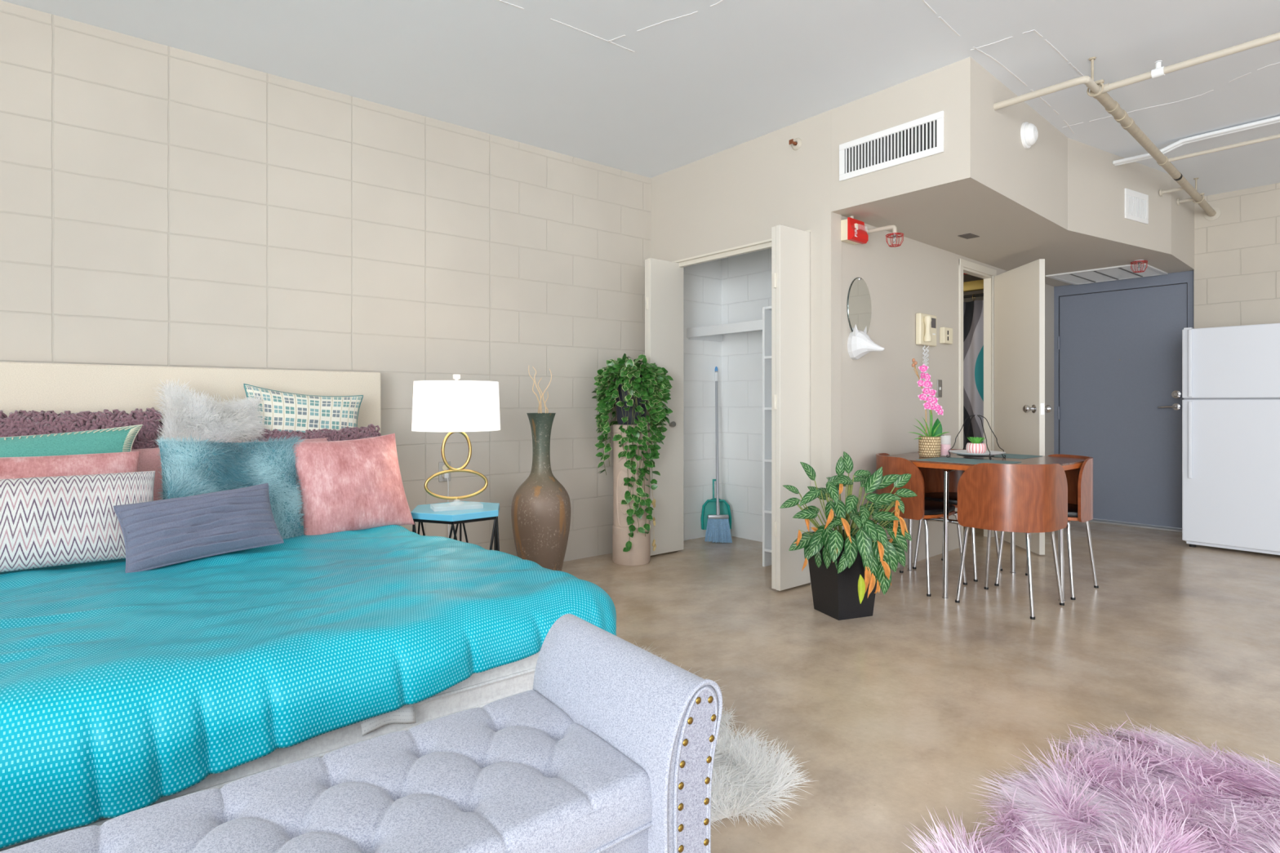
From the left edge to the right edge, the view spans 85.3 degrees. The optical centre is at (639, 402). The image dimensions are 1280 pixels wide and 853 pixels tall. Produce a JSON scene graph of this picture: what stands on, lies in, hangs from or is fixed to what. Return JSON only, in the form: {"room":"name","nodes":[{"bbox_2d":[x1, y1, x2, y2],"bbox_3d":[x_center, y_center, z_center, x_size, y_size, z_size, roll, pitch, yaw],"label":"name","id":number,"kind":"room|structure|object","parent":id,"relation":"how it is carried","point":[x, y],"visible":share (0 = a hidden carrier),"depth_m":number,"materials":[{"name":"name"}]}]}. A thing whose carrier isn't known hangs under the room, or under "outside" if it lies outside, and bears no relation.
{"room":"studio apartment","nodes":[
{"label":"studio apartment","id":0,"kind":"room"},
{"bbox_2d":[0,0,721,561],"bbox_3d":[-2.592,-0.295,2.904,8.540,2.680,0.120,0,0,-40],"label":"wall","id":1,"kind":"structure","parent":0,"point":[161,205],"depth_m":3.65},
{"bbox_2d":[438,461,450,481],"bbox_3d":[-1.134,0.400,4.038,0.072,0.114,0.008,0,0,-40],"label":"outlet","id":2,"kind":"object","parent":1,"relation":"attached to","point":[442,467],"visible":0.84,"depth_m":4.03,"materials":[{"name":"white plastic"}]},
{"bbox_2d":[442,464,447,470],"bbox_3d":[-1.133,0.377,4.036,0.034,0.034,0.003,0,0,-40],"label":"socket","id":3,"kind":"object","parent":2,"relation":"attached to","point":[444,468],"depth_m":4.03,"materials":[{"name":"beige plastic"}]},
{"bbox_2d":[443,473,448,537],"bbox_3d":[-1.092,0.729,3.918,0.040,0.640,0.256,0,0,-14],"label":"power cord","id":4,"kind":"object","parent":1,"relation":"attached to","point":[445,475],"visible":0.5,"depth_m":4.02,"materials":[{"name":"white paint"}]},
{"bbox_2d":[1,0,1279,196],"bbox_3d":[0.626,-1.684,1.434,11.600,0.102,8.600,0,0,-40],"label":"ceiling","id":5,"kind":"structure","parent":0,"point":[648,88],"depth_m":3.31,"materials":[{"name":"paint"}]},
{"bbox_2d":[1086,56,1104,97],"bbox_3d":[2.154,-1.542,3.287,0.032,0.185,0.071,0,0,-40],"label":"hanger","id":6,"kind":"object","parent":5,"relation":"hanging from","point":[1101,82],"visible":0.73,"depth_m":3.29,"materials":[{"name":"paint"}]},
{"bbox_2d":[993,75,1221,220],"bbox_3d":[3.197,-1.485,4.398,3.378,0.104,0.423,0,0,-40],"label":"pipe","id":7,"kind":"object","parent":6,"relation":"hanging from","point":[1112,106],"visible":0.98,"depth_m":3.68,"materials":[{"name":"beige metal"}]},
{"bbox_2d":[1098,31,1279,93],"bbox_3d":[3.056,-1.500,2.254,0.040,0.070,2.745,0,0,-40],"label":"pipe","id":8,"kind":"object","parent":7,"relation":"attached to","point":[1159,71],"visible":0.97,"depth_m":3.03,"materials":[{"name":"beige metal"}]},
{"bbox_2d":[1168,133,1279,162],"bbox_3d":[4.122,-1.485,3.192,0.023,0.023,2.819,0,0,-40],"label":"pipe","id":9,"kind":"object","parent":7,"relation":"attached to","point":[1274,136],"visible":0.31,"depth_m":4.04,"materials":[{"name":"beige metal"}]},
{"bbox_2d":[1112,115,1279,165],"bbox_3d":[4.116,-1.593,3.377,0.053,0.071,3.112,0,0,-40],"label":"conduit","id":10,"kind":"object","parent":5,"relation":"attached to","point":[1273,120],"visible":0.88,"depth_m":4.20,"materials":[{"name":"white metal"}]},
{"bbox_2d":[1192,177,1204,203],"bbox_3d":[4.057,-1.542,5.050,0.032,0.185,0.071,0,0,-40],"label":"hanger","id":11,"kind":"object","parent":5,"relation":"hanging from","point":[1195,179],"visible":0.73,"depth_m":5.05,"materials":[{"name":"paint"}]},
{"bbox_2d":[650,109,841,585],"bbox_3d":[0.611,-0.295,4.497,0.100,2.680,1.538,0,0,-40],"label":"wall","id":12,"kind":"structure","parent":0,"point":[733,197],"depth_m":4.22,"materials":[{"name":"beige paint"}]},
{"bbox_2d":[644,257,683,555],"bbox_3d":[0.182,0.028,4.791,0.324,2.010,0.111,0,0,-40],"label":"bifold door","id":13,"kind":"structure","parent":12,"relation":"in","point":[664,279],"depth_m":4.79,"materials":[{"name":"white paint"}]},
{"bbox_2d":[671,229,810,266],"bbox_3d":[0.621,-0.970,4.481,0.104,0.041,1.225,0,0,-40],"label":"trim","id":14,"kind":"structure","parent":12,"relation":"attached to","point":[765,244],"depth_m":4.50,"materials":[{"name":"beige paint"}]},
{"bbox_2d":[771,224,810,591],"bbox_3d":[0.856,0.028,3.925,0.299,2.010,0.065,0,0,-40],"label":"bifold door","id":15,"kind":"structure","parent":12,"relation":"in","point":[790,246],"depth_m":3.86,"materials":[{"name":"white paint"}]},
{"bbox_2d":[789,137,801,150],"bbox_3d":[0.894,-1.510,4.037,0.054,0.072,0.072,0,0,-40],"label":"sprinkler","id":16,"kind":"object","parent":12,"relation":"attached to","point":[796,143],"visible":1,"depth_m":4.04,"materials":[{"name":"beige paint"}]},
{"bbox_2d":[721,248,771,542],"bbox_3d":[1.129,-0.295,5.031,0.100,2.680,1.380,0,0,-40],"label":"wall","id":17,"kind":"structure","parent":0,"point":[746,278],"depth_m":5.34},
{"bbox_2d":[686,319,762,342],"bbox_3d":[0.933,-0.525,4.883,0.380,0.080,1.353,0,0,-40],"label":"closet shelf","id":18,"kind":"object","parent":17,"relation":"attached to","point":[715,332],"visible":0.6,"depth_m":5.04,"materials":[{"name":"white paint"}]},
{"bbox_2d":[561,520,1279,852],"bbox_3d":[0.626,1.095,1.434,11.600,0.100,8.600,0,0,-40],"label":"floor","id":19,"kind":"structure","parent":0,"point":[892,713],"depth_m":2.77,"materials":[{"name":"concrete"}]},
{"bbox_2d":[0,361,540,851],"bbox_3d":[-1.500,0.442,2.275,2.012,1.207,2.184,0,0,-40],"label":"bed","id":20,"kind":"object","parent":19,"relation":"on","point":[59,388],"visible":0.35,"depth_m":2.84,"materials":[{"name":"beige fabric"}]},
{"bbox_2d":[0,407,164,449],"bbox_3d":[-2.250,0.227,2.735,0.662,0.420,0.221,0,0,-40],"label":"cushion","id":21,"kind":"object","parent":20,"relation":"on","point":[22,423],"visible":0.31,"depth_m":2.74,"materials":[{"name":"purple fabric"}]},
{"bbox_2d":[155,433,306,538],"bbox_3d":[-1.537,0.349,2.648,0.551,0.474,0.294,0,0,-40],"label":"cushion","id":22,"kind":"object","parent":20,"relation":"on","point":[190,468],"visible":0.5,"depth_m":2.63,"materials":[{"name":"teal fabric"}]},
{"bbox_2d":[0,524,616,848],"bbox_3d":[-1.334,0.707,2.058,2.046,0.399,1.733,0,0,-40],"label":"duvet","id":23,"kind":"object","parent":20,"relation":"on","point":[121,692],"visible":0.8,"depth_m":1.58,"materials":[{"name":"teal fabric"}]},
{"bbox_2d":[0,451,140,479],"bbox_3d":[-2.081,0.355,2.392,0.600,0.342,0.209,0,0,-40],"label":"velvet cushion","id":24,"kind":"object","parent":23,"relation":"on","point":[11,468],"visible":0.3,"depth_m":2.46,"materials":[{"name":"pink fabric"}]},
{"bbox_2d":[0,471,155,572],"bbox_3d":[-1.902,0.380,2.233,0.584,0.278,0.198,0,0,-40],"label":"chevron cushion","id":25,"kind":"object","parent":23,"relation":"on","point":[46,522],"visible":0.74,"depth_m":2.21,"materials":[{"name":"white fabric"}]},
{"bbox_2d":[131,448,163,501],"bbox_3d":[-2.137,0.360,2.593,0.640,0.353,0.234,0,0,-40],"label":"pillow","id":26,"kind":"object","parent":23,"relation":"on","point":[149,460],"visible":0.06,"depth_m":2.77,"materials":[{"name":"fabric"}]},
{"bbox_2d":[0,424,142,457],"bbox_3d":[-2.240,0.245,2.466,0.817,0.316,0.161,0,0,-40],"label":"cushion","id":27,"kind":"object","parent":26,"relation":"on","point":[120,439],"visible":0.38,"depth_m":2.58,"materials":[{"name":"teal fabric"}]},
{"bbox_2d":[113,483,284,573],"bbox_3d":[-1.485,0.417,2.360,0.471,0.242,0.170,0,0,-45],"label":"cushion","id":28,"kind":"object","parent":23,"relation":"on","point":[157,534],"visible":1,"depth_m":2.31,"materials":[{"name":"fabric"}]},
{"bbox_2d":[239,437,328,521],"bbox_3d":[-1.648,0.345,3.005,0.620,0.362,0.234,0,0,-40],"label":"pillow","id":29,"kind":"object","parent":23,"relation":"on","point":[325,438],"visible":0.03,"depth_m":3.19,"materials":[{"name":"fabric"}]},
{"bbox_2d":[291,433,414,535],"bbox_3d":[-1.209,0.345,2.924,0.482,0.415,0.213,0,0,-40],"label":"velvet cushion","id":30,"kind":"object","parent":23,"relation":"on","point":[356,484],"visible":0.92,"depth_m":2.86,"materials":[{"name":"pink fabric"}]},
{"bbox_2d":[249,423,381,441],"bbox_3d":[-1.513,0.326,3.265,0.621,0.443,0.232,0,0,-40],"label":"cushion","id":31,"kind":"object","parent":20,"relation":"on","point":[355,433],"visible":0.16,"depth_m":3.29,"materials":[{"name":"purple fabric"}]},
{"bbox_2d":[153,376,271,442],"bbox_3d":[-1.860,0.114,3.037,0.453,0.453,0.286,0,0,-32],"label":"cushion","id":32,"kind":"object","parent":31,"relation":"on","point":[201,417],"visible":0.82,"depth_m":2.97,"materials":[{"name":"white fur"}]},
{"bbox_2d":[243,383,363,432],"bbox_3d":[-1.593,0.090,3.306,0.562,0.356,0.133,0,0,-40],"label":"cushion","id":33,"kind":"object","parent":31,"relation":"on","point":[286,411],"visible":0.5,"depth_m":3.27,"materials":[{"name":"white fabric"}]},
{"bbox_2d":[0,613,722,852],"bbox_3d":[-0.691,0.758,0.819,1.839,0.574,0.482,0,0,-40],"label":"storage bench","id":34,"kind":"object","parent":19,"relation":"on","point":[611,747],"visible":1,"depth_m":1.14,"materials":[{"name":"grey fabric"}]},
{"bbox_2d":[410,501,499,551],"bbox_3d":[-0.853,0.767,3.235,0.444,0.557,0.422,0,0,-40],"label":"side table","id":35,"kind":"object","parent":19,"relation":"on","point":[457,513],"visible":0.46,"depth_m":3.14,"materials":[{"name":"blue paint"}]},
{"bbox_2d":[411,379,500,499],"bbox_3d":[-0.845,0.178,3.202,0.396,0.620,0.396,0,0,-40],"label":"table lamp","id":36,"kind":"object","parent":35,"relation":"on","point":[452,406],"visible":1,"depth_m":3.04,"materials":[{"name":"white fabric"}]},
{"bbox_2d":[511,413,570,571],"bbox_3d":[-0.574,0.553,4.040,0.344,0.985,0.344,0,0,-40],"label":"floor vase","id":37,"kind":"object","parent":19,"relation":"on","point":[540,508],"visible":0.89,"depth_m":3.93,"materials":[{"name":"brown ceramic"}]},
{"bbox_2d":[528,367,551,413],"bbox_3d":[-0.581,0.015,4.042,0.139,0.463,0.019,0,0,-24],"label":"branches","id":38,"kind":"object","parent":37,"relation":"in","point":[540,408],"visible":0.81,"depth_m":4.04,"materials":[{"name":"beige wood"}]},
{"bbox_2d":[612,424,650,565],"bbox_3d":[-0.056,0.594,4.570,0.248,0.902,0.248,0,0,-40],"label":"pedestal","id":39,"kind":"object","parent":19,"relation":"on","point":[639,553],"visible":0.73,"depth_m":4.47,"materials":[{"name":"stone"}]},
{"bbox_2d":[591,353,673,551],"bbox_3d":[-0.061,0.326,4.554,0.493,1.285,0.456,0,0,-29],"label":"trailing plant","id":40,"kind":"object","parent":39,"relation":"on","point":[630,385],"visible":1,"depth_m":4.44,"materials":[{"name":"green plant"}]},
{"bbox_2d":[704,366,732,542],"bbox_3d":[0.585,0.379,5.305,0.207,1.327,0.297,0,0,0],"label":"broom","id":41,"kind":"object","parent":19,"relation":"on","point":[717,524],"visible":1,"depth_m":5.18,"materials":[{"name":"blue plastic"}]},
{"bbox_2d":[701,479,731,529],"bbox_3d":[0.583,0.781,5.329,0.236,0.384,0.082,0,0,0],"label":"dustpan","id":42,"kind":"object","parent":41,"relation":"attached to","point":[708,507],"visible":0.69,"depth_m":5.33,"materials":[{"name":"teal plastic"}]},
{"bbox_2d":[635,643,813,831],"bbox_3d":[-0.009,0.985,2.302,0.748,0.118,1.406,0,0,-30],"label":"sheepskin rug","id":43,"kind":"object","parent":19,"relation":"on","point":[743,780],"visible":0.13,"depth_m":1.87,"materials":[{"name":"white fur"}]},
{"bbox_2d":[762,306,771,566],"bbox_3d":[0.973,0.217,4.371,0.215,1.656,0.345,0,0,-40],"label":"shelving unit","id":44,"kind":"object","parent":19,"relation":"on","point":[766,311],"visible":0.18,"depth_m":4.44,"materials":[{"name":"white paint"}]},
{"bbox_2d":[779,451,916,620],"bbox_3d":[1.017,0.645,3.396,0.524,0.801,0.499,0,0,-40],"label":"potted plant","id":45,"kind":"object","parent":19,"relation":"on","point":[848,566],"visible":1,"depth_m":3.35,"materials":[{"name":"green plant"}]},
{"bbox_2d":[875,453,967,596],"bbox_3d":[1.691,0.675,4.004,0.584,0.743,0.584,0,0,-40],"label":"dining chair","id":46,"kind":"object","parent":19,"relation":"on","point":[916,508],"visible":0.52,"depth_m":3.81,"materials":[{"name":"brown wood"}]},
{"bbox_2d":[912,448,1002,582],"bbox_3d":[1.977,0.675,4.242,0.584,0.743,0.584,0,0,-40],"label":"dining chair","id":47,"kind":"object","parent":19,"relation":"on","point":[933,478],"visible":0.17,"depth_m":4.49,"materials":[{"name":"brown wood"}]},
{"bbox_2d":[884,452,1085,602],"bbox_3d":[1.953,0.681,3.981,0.904,0.729,0.904,0,0,-40],"label":"dining table","id":48,"kind":"object","parent":19,"relation":"on","point":[1067,463],"visible":0.58,"depth_m":3.71,"materials":[{"name":"brown wood"}]},
{"bbox_2d":[909,358,950,457],"bbox_3d":[1.689,0.028,4.065,0.256,0.576,0.120,0,0,5],"label":"orchid","id":49,"kind":"object","parent":48,"relation":"on","point":[929,446],"visible":1,"depth_m":4.04,"materials":[{"name":"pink plant"}]},
{"bbox_2d":[940,444,951,455],"bbox_3d":[1.805,0.255,4.111,0.066,0.121,0.066,0,0,-40],"label":"candle jar","id":50,"kind":"object","parent":48,"relation":"on","point":[944,448],"visible":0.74,"depth_m":4.09,"materials":[{"name":"pink glass"}]},
{"bbox_2d":[915,457,1020,464],"bbox_3d":[1.773,0.315,3.759,0.300,0.002,0.430,0,0,-40],"label":"placemat","id":51,"kind":"object","parent":48,"relation":"on","point":[963,460],"visible":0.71,"depth_m":3.75,"materials":[{"name":"fabric"}]},
{"bbox_2d":[946,414,1005,459],"bbox_3d":[1.926,0.193,3.982,0.242,0.246,0.242,0,0,45],"label":"wire stand","id":52,"kind":"object","parent":48,"relation":"on","point":[990,458],"visible":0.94,"depth_m":3.98,"materials":[{"name":"black metal"}]},
{"bbox_2d":[947,449,1005,456],"bbox_3d":[1.926,0.290,3.982,0.302,0.018,0.302,0,0,-40],"label":"plate","id":53,"kind":"object","parent":48,"relation":"on","point":[964,452],"visible":0.88,"depth_m":3.95,"materials":[{"name":"white ceramic"}]},
{"bbox_2d":[965,436,986,453],"bbox_3d":[1.926,0.245,3.982,0.106,0.097,0.108,0,0,-40],"label":"succulent pot","id":54,"kind":"object","parent":53,"relation":"on","point":[975,446],"visible":0.98,"depth_m":3.95,"materials":[{"name":"ceramic"}]},
{"bbox_2d":[960,453,1042,458],"bbox_3d":[2.154,0.315,4.161,0.300,0.002,0.380,0,0,-40],"label":"placemat","id":55,"kind":"object","parent":48,"relation":"on","point":[1007,455],"visible":0.59,"depth_m":4.10,"materials":[{"name":"fabric"}]},
{"bbox_2d":[936,462,1067,619],"bbox_3d":[1.929,0.675,3.719,0.584,0.743,0.584,0,0,-40],"label":"dining chair","id":56,"kind":"object","parent":19,"relation":"on","point":[1027,499],"visible":1,"depth_m":3.45,"materials":[{"name":"brown wood"}]},
{"bbox_2d":[955,453,1098,599],"bbox_3d":[2.215,0.675,3.957,0.584,0.743,0.584,0,0,-40],"label":"dining chair","id":57,"kind":"object","parent":19,"relation":"on","point":[1079,481],"visible":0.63,"depth_m":3.77,"materials":[{"name":"brown wood"}]},
{"bbox_2d":[896,711,1279,852],"bbox_3d":[1.313,0.959,1.436,1.597,0.170,1.253,0,0,-43],"label":"rug","id":58,"kind":"object","parent":19,"relation":"on","point":[1158,796],"visible":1,"depth_m":1.75,"materials":[{"name":"pink fur"}]},
{"bbox_2d":[1182,323,1279,555],"bbox_3d":[4.419,0.251,4.971,0.704,1.588,0.732,0,0,-40],"label":"refrigerator","id":59,"kind":"object","parent":19,"relation":"on","point":[1231,375],"visible":1,"depth_m":4.83,"materials":[{"name":"white metal"}]},
{"bbox_2d":[918,435,941,457],"bbox_3d":[1.694,0.256,4.064,0.120,0.120,0.120,0,0,-40],"label":"basket","id":60,"kind":"object","parent":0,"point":[928,446],"depth_m":4.02,"materials":[{"name":"beige wicker"}]},
{"bbox_2d":[822,212,1053,570],"bbox_3d":[2.418,-0.010,5.151,3.720,2.110,0.055,0,0,-42],"label":"wall","id":61,"kind":"structure","parent":0,"point":[881,403],"depth_m":4.36,"materials":[{"name":"beige paint"}]},
{"bbox_2d":[840,216,868,244],"bbox_3d":[1.221,-0.989,3.958,0.161,0.149,0.097,0,0,-40],"label":"fire alarm strobe","id":62,"kind":"object","parent":61,"relation":"attached to","point":[853,231],"visible":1,"depth_m":3.92,"materials":[{"name":"red plastic"}]},
{"bbox_2d":[846,277,871,332],"bbox_3d":[1.290,-0.555,4.074,0.264,0.360,0.012,0,0,-42],"label":"oval mirror","id":63,"kind":"object","parent":61,"relation":"attached to","point":[859,300],"visible":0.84,"depth_m":4.07,"materials":[{"name":"clear glass"}]},
{"bbox_2d":[847,324,884,359],"bbox_3d":[1.299,-0.349,3.962,0.140,0.199,0.197,0,0,-40],"label":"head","id":64,"kind":"object","parent":61,"relation":"attached to","point":[860,344],"visible":1,"depth_m":3.96},
{"bbox_2d":[865,224,903,247],"bbox_3d":[1.395,-0.954,4.005,0.098,0.135,0.258,0,0,-40],"label":"sprinkler","id":65,"kind":"object","parent":61,"relation":"attached to","point":[893,227],"visible":0.93,"depth_m":3.95,"materials":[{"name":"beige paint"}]},
{"bbox_2d":[915,312,936,373],"bbox_3d":[1.917,-0.387,4.599,0.235,0.399,0.080,0,0,-42],"label":"phone","id":66,"kind":"object","parent":61,"relation":"attached to","point":[926,324],"visible":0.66,"depth_m":4.54,"materials":[{"name":"beige plastic"}]},
{"bbox_2d":[937,379,942,397],"bbox_3d":[2.066,-0.098,4.783,0.068,0.120,0.012,0,0,-42],"label":"switch plate","id":67,"kind":"object","parent":61,"relation":"attached to","point":[939,381],"visible":1,"depth_m":4.78,"materials":[{"name":"grey metal"}]},
{"bbox_2d":[939,327,952,344],"bbox_3d":[2.127,-0.465,4.822,0.137,0.110,0.035,0,0,-42],"label":"thermostat","id":68,"kind":"object","parent":61,"relation":"attached to","point":[945,333],"visible":1,"depth_m":4.79,"materials":[{"name":"beige plastic"}]},
{"bbox_2d":[958,258,996,547],"bbox_3d":[2.519,0.004,5.233,0.660,2.082,0.070,0,0,-42],"label":"trim","id":69,"kind":"structure","parent":61,"relation":"attached to","point":[988,280],"depth_m":5.40,"materials":[{"name":"beige paint"}]},
{"bbox_2d":[994,258,1051,555],"bbox_3d":[2.713,0.028,5.037,0.177,2.010,0.646,0,0,-5],"label":"bathroom door","id":70,"kind":"structure","parent":61,"relation":"in","point":[1020,407],"depth_m":4.96,"materials":[{"name":"white paint"}]},
{"bbox_2d":[963,289,983,302],"bbox_3d":[2.265,-0.105,6.104,2.900,2.300,1.530,0,0,-40],"label":"wall","id":71,"kind":"structure","parent":0,"point":[980,291],"depth_m":6.94,"materials":[{"name":"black paint"}]},
{"bbox_2d":[963,279,983,292],"bbox_3d":[2.626,-1.015,6.359,0.060,0.080,1.400,0,0,-40],"label":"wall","id":72,"kind":"structure","parent":71,"relation":"attached to","point":[977,285],"depth_m":6.01,"materials":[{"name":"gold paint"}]},
{"bbox_2d":[963,293,983,448],"bbox_3d":[2.633,0.000,6.365,0.044,1.890,1.400,0,0,-40],"label":"shower curtain","id":73,"kind":"object","parent":72,"relation":"hanging from","point":[973,311],"visible":0.08,"depth_m":6.03,"materials":[{"name":"multicoloured fabric"}]},
{"bbox_2d":[963,272,983,282],"bbox_3d":[2.201,-1.205,6.102,2.800,0.060,1.450,0,0,-40],"label":"ceiling","id":74,"kind":"structure","parent":0,"point":[966,277],"depth_m":6.54,"materials":[{"name":"beige paint"}]},
{"bbox_2d":[831,56,1194,286],"bbox_3d":[2.653,-1.350,4.874,3.720,0.570,1.315,0,0,-40],"label":"soffit","id":75,"kind":"structure","parent":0,"point":[1059,200],"depth_m":3.94,"materials":[{"name":"beige paint"}]},
{"bbox_2d":[839,111,943,181],"bbox_3d":[1.286,-1.319,3.599,0.012,0.200,0.586,0,0,-40],"label":"ceiling vent","id":76,"kind":"object","parent":75,"relation":"in","point":[922,137],"visible":1,"depth_m":3.58,"materials":[{"name":"white metal"}]},
{"bbox_2d":[957,233,979,239],"bbox_3d":[2.097,-1.062,4.433,0.130,0.004,0.080,0,0,-40],"label":"ceiling vent","id":77,"kind":"object","parent":75,"relation":"in","point":[967,236],"visible":1,"depth_m":4.43,"materials":[{"name":"grey metal"}]},
{"bbox_2d":[1020,121,1037,148],"bbox_3d":[2.114,-1.453,3.758,0.140,0.140,0.064,0,0,-40],"label":"smoke detector","id":78,"kind":"object","parent":75,"relation":"attached to","point":[1028,131],"visible":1,"depth_m":3.73,"materials":[{"name":"white plastic"}]},
{"bbox_2d":[1045,262,1168,284],"bbox_3d":[3.857,-1.058,5.749,0.660,0.012,0.685,0,0,-40],"label":"ceiling vent","id":79,"kind":"object","parent":75,"relation":"in","point":[1121,272],"visible":0.89,"depth_m":5.73,"materials":[{"name":"white metal"}]},
{"bbox_2d":[1124,187,1148,224],"bbox_3d":[3.370,-1.332,4.715,0.310,0.200,0.010,0,0,-31],"label":"ceiling vent","id":80,"kind":"object","parent":75,"relation":"in","point":[1135,203],"visible":1,"depth_m":4.71,"materials":[{"name":"white metal"}]},
{"bbox_2d":[1130,259,1147,272],"bbox_3d":[3.735,-1.020,5.201,0.108,0.089,0.108,0,0,-40],"label":"sprinkler","id":81,"kind":"object","parent":75,"relation":"attached to","point":[1138,261],"visible":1,"depth_m":5.19,"materials":[{"name":"red metal"}]},
{"bbox_2d":[1053,270,1194,454],"bbox_3d":[4.156,-0.020,6.038,0.120,2.130,1.093,0,0,-40],"label":"wall","id":82,"kind":"structure","parent":0,"point":[1186,277],"depth_m":6.07,"materials":[{"name":"grey paint"}]},
{"bbox_2d":[1057,283,1186,528],"bbox_3d":[4.126,0.028,5.990,0.098,1.990,0.944,0,0,-40],"label":"entry door","id":83,"kind":"structure","parent":82,"relation":"in","point":[1121,398],"depth_m":5.95,"materials":[{"name":"grey metal"}]},
{"bbox_2d":[1058,283,1187,453],"bbox_3d":[4.148,0.037,6.002,0.040,2.016,0.941,0,0,-40],"label":"trim","id":84,"kind":"structure","parent":82,"relation":"attached to","point":[1180,283],"depth_m":6.35,"materials":[{"name":"grey"}]},
{"bbox_2d":[1088,518,1182,533],"bbox_3d":[4.125,1.036,5.963,0.135,0.018,1.010,0,0,-40],"label":"trim","id":85,"kind":"structure","parent":82,"relation":"attached to","point":[1094,520],"depth_m":5.83,"materials":[{"name":"silver metal"}]},
{"bbox_2d":[1194,182,1279,328],"bbox_3d":[6.067,-0.295,3.713,0.165,2.680,4.927,0,0,-40],"label":"wall","id":86,"kind":"structure","parent":0,"point":[1237,253],"depth_m":5.34,"materials":[{"name":"beige brick"}]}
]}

